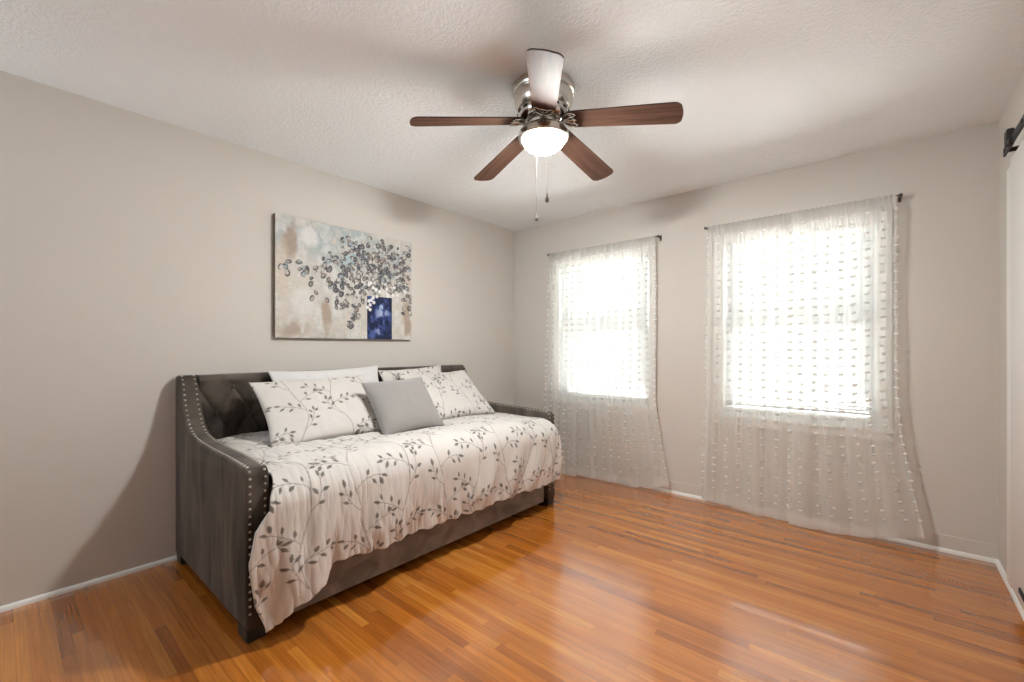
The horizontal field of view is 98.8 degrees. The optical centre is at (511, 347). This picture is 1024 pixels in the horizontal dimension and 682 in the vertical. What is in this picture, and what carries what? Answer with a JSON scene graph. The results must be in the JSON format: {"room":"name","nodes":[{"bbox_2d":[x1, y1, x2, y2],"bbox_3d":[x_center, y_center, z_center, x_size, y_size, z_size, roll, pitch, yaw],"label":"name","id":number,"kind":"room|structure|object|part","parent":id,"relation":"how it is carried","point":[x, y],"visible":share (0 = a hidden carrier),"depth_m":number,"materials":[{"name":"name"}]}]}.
{"room":"bedroom","nodes":[
{"label":"bedroom","id":0,"kind":"room"},
{"bbox_2d":[0,70,513,605],"bbox_3d":[-1.735,-0.032,2.755,0.140,2.440,5.525,0,0,41],"label":"wall","id":1,"kind":"structure","parent":0,"point":[136,250],"depth_m":2.34,"materials":[{"name":"beige paint"}]},
{"bbox_2d":[0,555,176,612],"bbox_3d":[-1.722,1.177,2.651,0.016,0.023,5.385,0,0,41],"label":"baseboard","id":2,"kind":"structure","parent":1,"relation":"attached to","point":[51,594],"depth_m":2.17,"materials":[{"name":"white paint"}]},
{"bbox_2d":[273,213,411,339],"bbox_3d":[-1.194,-0.470,3.248,0.036,0.803,1.068,0,0,41],"label":"canvas painting","id":3,"kind":"object","parent":1,"relation":"attached to","point":[329,281],"visible":1,"depth_m":3.15},
{"bbox_2d":[0,0,1023,230],"bbox_3d":[-0.397,-1.312,1.516,3.784,0.120,5.665,0,0,41],"label":"ceiling","id":4,"kind":"structure","parent":0,"point":[335,87],"depth_m":2.03,"materials":[{"name":"white paint"}]},
{"bbox_2d":[410,48,683,220],"bbox_3d":[0.181,-0.949,2.152,1.211,0.606,1.164,0,0,41],"label":"ceiling fan","id":5,"kind":"object","parent":4,"relation":"hanging from","point":[543,96],"visible":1,"depth_m":2.02,"materials":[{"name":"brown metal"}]},
{"bbox_3d":[-0.200,-1.046,2.025,0.534,0.006,0.134,-8,13,-14],"label":"blade","id":6,"kind":"part","parent":5,"relation":"part of","materials":[{"name":"brown wood"}]},
{"bbox_3d":[-0.043,-1.046,2.422,0.134,0.006,0.534,-13,-1,-33],"label":"blade","id":7,"kind":"part","parent":5,"relation":"part of","materials":[{"name":"brown wood"}]},
{"bbox_3d":[0.125,-0.853,2.236,0.003,0.331,0.002,0,0,41],"label":"pull chain","id":8,"kind":"part","parent":5,"relation":"part of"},
{"bbox_3d":[0.152,-0.975,2.115,0.204,0.068,0.204,0,0,41],"label":"lamp shade","id":9,"kind":"part","parent":5,"relation":"part of","materials":[{"name":"white glass"}]},
{"bbox_3d":[0.129,-1.046,1.752,0.134,0.006,0.534,11,8,2],"label":"blade","id":10,"kind":"part","parent":5,"relation":"part of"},
{"bbox_3d":[0.384,-1.046,2.396,0.134,0.006,0.534,-14,-16,37],"label":"blade","id":11,"kind":"part","parent":5,"relation":"part of","materials":[{"name":"brown wood"}]},
{"bbox_3d":[0.490,-1.046,1.981,0.534,0.006,0.134,8,-8,21],"label":"blade","id":12,"kind":"part","parent":5,"relation":"part of","materials":[{"name":"brown wood"}]},
{"bbox_2d":[0,474,1023,681],"bbox_3d":[-0.397,1.248,1.516,3.784,0.120,5.665,0,0,41],"label":"floor","id":13,"kind":"structure","parent":0,"point":[604,581],"depth_m":1.93,"materials":[{"name":"brown wood"}]},
{"bbox_2d":[176,365,554,642],"bbox_3d":[-0.774,0.669,2.907,1.086,1.036,2.136,0,0,41],"label":"daybed","id":14,"kind":"object","parent":13,"relation":"on","point":[223,493],"visible":0.38,"depth_m":2.21,"materials":[{"name":"grey fabric"}]},
{"bbox_3d":[-1.437,0.612,2.090,1.030,0.922,0.012,0,0,41],"label":"nailhead trim","id":15,"kind":"part","parent":14,"relation":"part of","materials":[{"name":"silver metal"}]},
{"bbox_3d":[-1.442,0.642,2.131,1.082,0.981,0.088,0,0,41],"label":"arm","id":16,"kind":"part","parent":14,"relation":"part of","materials":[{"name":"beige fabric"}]},
{"bbox_3d":[-1.401,0.612,2.132,1.030,0.922,0.012,0,0,41],"label":"nailhead trim","id":17,"kind":"part","parent":14,"relation":"part of","materials":[{"name":"silver metal"}]},
{"bbox_3d":[-1.141,0.520,3.222,0.118,0.735,1.958,0,0,41],"label":"backrest","id":18,"kind":"part","parent":14,"relation":"part of","materials":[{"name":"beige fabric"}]},
{"bbox_2d":[216,412,562,632],"bbox_3d":[-0.701,0.810,2.799,1.087,0.625,2.101,0,0,41],"label":"comforter","id":19,"kind":"object","parent":14,"relation":"on","point":[342,497],"visible":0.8,"depth_m":2.16,"materials":[{"name":"white fabric"}]},
{"bbox_2d":[249,375,380,446],"bbox_3d":[-1.140,0.361,2.652,0.370,0.352,0.708,0,0,45],"label":"bed pillow","id":20,"kind":"object","parent":19,"relation":"on","point":[297,411],"visible":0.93,"depth_m":2.56,"materials":[{"name":"white fabric"}]},
{"bbox_2d":[267,366,378,382],"bbox_3d":[-1.190,0.303,2.923,0.160,0.346,0.770,0,0,41],"label":"bed pillow","id":21,"kind":"object","parent":19,"relation":"on","point":[370,374],"visible":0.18,"depth_m":2.90,"materials":[{"name":"white fabric"}]},
{"bbox_2d":[361,377,443,434],"bbox_3d":[-0.695,0.373,2.842,0.283,0.346,0.468,0,0,41],"label":"throw pillow","id":22,"kind":"object","parent":19,"relation":"on","point":[404,405],"visible":0.94,"depth_m":2.75,"materials":[{"name":"grey fabric"}]},
{"bbox_2d":[378,365,440,380],"bbox_3d":[-0.743,0.320,3.435,0.153,0.359,0.613,0,0,41],"label":"bed pillow","id":23,"kind":"object","parent":19,"relation":"on","point":[386,375],"visible":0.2,"depth_m":3.37,"materials":[{"name":"white fabric"}]},
{"bbox_2d":[397,370,494,419],"bbox_3d":[-0.496,0.359,3.404,0.386,0.337,0.687,0,0,41],"label":"bed pillow","id":24,"kind":"object","parent":19,"relation":"on","point":[453,394],"visible":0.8,"depth_m":3.35,"materials":[{"name":"white fabric"}]},
{"bbox_3d":[-0.392,1.044,2.580,0.028,0.221,1.916,0,0,41],"label":"trundle drawer","id":25,"kind":"part","parent":14,"relation":"part of","materials":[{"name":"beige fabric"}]},
{"bbox_3d":[-0.109,0.642,3.686,1.082,0.981,0.088,0,0,41],"label":"arm","id":26,"kind":"part","parent":14,"relation":"part of","materials":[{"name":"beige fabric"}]},
{"bbox_2d":[514,121,998,544],"bbox_3d":[1.400,-0.032,3.614,3.504,2.440,0.140,0,0,41],"label":"wall","id":27,"kind":"structure","parent":0,"point":[947,221],"depth_m":2.85,"materials":[{"name":"beige paint"}]},
{"bbox_2d":[550,243,657,416],"bbox_3d":[0.854,-0.148,4.079,1.086,1.463,0.204,0,0,41],"label":"window","id":28,"kind":"structure","parent":27,"relation":"in","point":[557,293],"depth_m":4.02,"materials":[{"name":"white paint"}]},
{"bbox_3d":[0.814,0.511,4.031,1.086,0.030,0.079,0,0,41],"label":"sill","id":29,"kind":"part","parent":28,"relation":"part of","materials":[{"name":"white paint"}]},
{"bbox_2d":[561,254,647,402],"bbox_3d":[0.825,-0.170,4.046,0.890,1.276,0.040,0,0,41],"label":"window blind","id":30,"kind":"object","parent":28,"relation":"attached to","point":[634,280],"visible":0.8,"depth_m":4.01,"materials":[{"name":"white paint"}]},
{"bbox_3d":[0.829,0.459,4.050,0.890,0.018,0.024,0,0,41],"label":"rail","id":31,"kind":"part","parent":30,"relation":"part of","materials":[{"name":"white paint"}]},
{"bbox_3d":[0.868,0.152,4.095,0.916,0.668,0.028,0,0,41],"label":"sash","id":32,"kind":"part","parent":28,"relation":"part of","materials":[{"name":"white paint"}]},
{"bbox_2d":[547,235,661,257],"bbox_3d":[0.798,-0.916,3.984,1.125,0.048,0.081,0,0,41],"label":"curtain rod","id":33,"kind":"object","parent":27,"relation":"attached to","point":[658,236],"visible":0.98,"depth_m":3.87,"materials":[{"name":"brown metal"}]},
{"bbox_2d":[543,249,581,476],"bbox_3d":[0.470,0.129,4.171,0.421,2.111,0.117,0,0,41],"label":"sheer curtain","id":34,"kind":"object","parent":33,"relation":"hanging from","point":[565,470],"visible":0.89,"depth_m":4.12,"materials":[{"name":"fabric"}]},
{"bbox_2d":[573,236,669,487],"bbox_3d":[0.916,0.127,3.826,0.915,2.107,0.058,0,0,41],"label":"sheer curtain","id":35,"kind":"object","parent":33,"relation":"hanging from","point":[637,482],"visible":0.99,"depth_m":3.78,"materials":[{"name":"fabric"}]},
{"bbox_2d":[562,459,998,562],"bbox_3d":[1.349,1.177,3.554,3.504,0.023,0.016,0,0,41],"label":"baseboard","id":36,"kind":"structure","parent":27,"relation":"attached to","point":[940,549],"depth_m":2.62,"materials":[{"name":"white paint"}]},
{"bbox_2d":[711,207,895,442],"bbox_3d":[1.997,-0.143,3.099,1.070,1.453,0.204,0,0,41],"label":"window","id":37,"kind":"structure","parent":27,"relation":"in","point":[879,434],"depth_m":2.89,"materials":[{"name":"white paint"}]},
{"bbox_2d":[727,222,874,421],"bbox_3d":[1.970,-0.165,3.065,0.870,1.266,0.040,0,0,41],"label":"window blind","id":38,"kind":"object","parent":37,"relation":"attached to","point":[833,274],"visible":0.9,"depth_m":3.03,"materials":[{"name":"white paint"}]},
{"bbox_3d":[1.973,0.459,3.070,0.870,0.018,0.024,0,0,41],"label":"rail","id":39,"kind":"part","parent":38,"relation":"part of","materials":[{"name":"white paint"}]},
{"bbox_3d":[2.011,0.154,3.115,0.900,0.663,0.028,0,0,41],"label":"sash","id":40,"kind":"part","parent":37,"relation":"part of","materials":[{"name":"white paint"}]},
{"bbox_3d":[1.957,0.511,3.052,1.070,0.030,0.079,0,0,41],"label":"sill","id":41,"kind":"part","parent":37,"relation":"part of","materials":[{"name":"white paint"}]},
{"bbox_3d":[2.030,-0.469,3.138,0.900,0.663,0.028,0,0,41],"label":"sash","id":42,"kind":"part","parent":37,"relation":"part of","materials":[{"name":"white paint"}]},
{"bbox_2d":[704,193,902,232],"bbox_3d":[1.925,-0.916,3.018,1.137,0.048,0.081,0,0,41],"label":"curtain rod","id":43,"kind":"object","parent":27,"relation":"attached to","point":[900,195],"visible":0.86,"depth_m":2.90,"materials":[{"name":"brown metal"}]},
{"bbox_2d":[701,211,806,520],"bbox_3d":[1.706,0.128,3.148,0.686,2.109,0.057,0,0,40],"label":"sheer curtain","id":44,"kind":"object","parent":43,"relation":"hanging from","point":[757,510],"visible":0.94,"depth_m":3.12,"materials":[{"name":"fabric"}]},
{"bbox_2d":[787,194,924,538],"bbox_3d":[2.131,0.127,2.761,0.683,2.107,0.096,0,0,41],"label":"sheer curtain","id":45,"kind":"object","parent":43,"relation":"hanging from","point":[911,531],"visible":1,"depth_m":2.76,"materials":[{"name":"fabric"}]},
{"bbox_2d":[999,70,1023,573],"bbox_3d":[1.032,-0.032,0.383,0.140,2.440,5.525,0,0,41],"label":"wall","id":46,"kind":"structure","parent":0,"point":[1013,112],"depth_m":2.32,"materials":[{"name":"beige paint"}]},
{"bbox_2d":[1007,166,1011,587],"bbox_3d":[2.452,0.139,2.159,0.013,2.051,0.100,0,0,41],"label":"trim","id":47,"kind":"structure","parent":46,"relation":"attached to","point":[1009,169],"depth_m":2.15,"materials":[{"name":"white paint"}]},
{"bbox_2d":[995,559,1023,620],"bbox_3d":[0.927,1.177,0.381,0.016,0.023,5.385,0,0,41],"label":"baseboard","id":48,"kind":"structure","parent":46,"relation":"attached to","point":[1001,570],"depth_m":2.14,"materials":[{"name":"white paint"}]},
{"bbox_2d":[1003,114,1023,609],"bbox_3d":[1.431,0.037,1.008,0.066,2.132,2.793,0,0,41],"label":"sliding door","id":49,"kind":"structure","parent":46,"relation":"in","point":[1017,160],"depth_m":1.93,"materials":[{"name":"white paint"}]},
{"bbox_3d":[1.431,-0.936,1.008,0.066,0.072,2.793,0,0,41],"label":"door rail","id":50,"kind":"part","parent":49,"relation":"part of","materials":[{"name":"black metal"}]}
]}

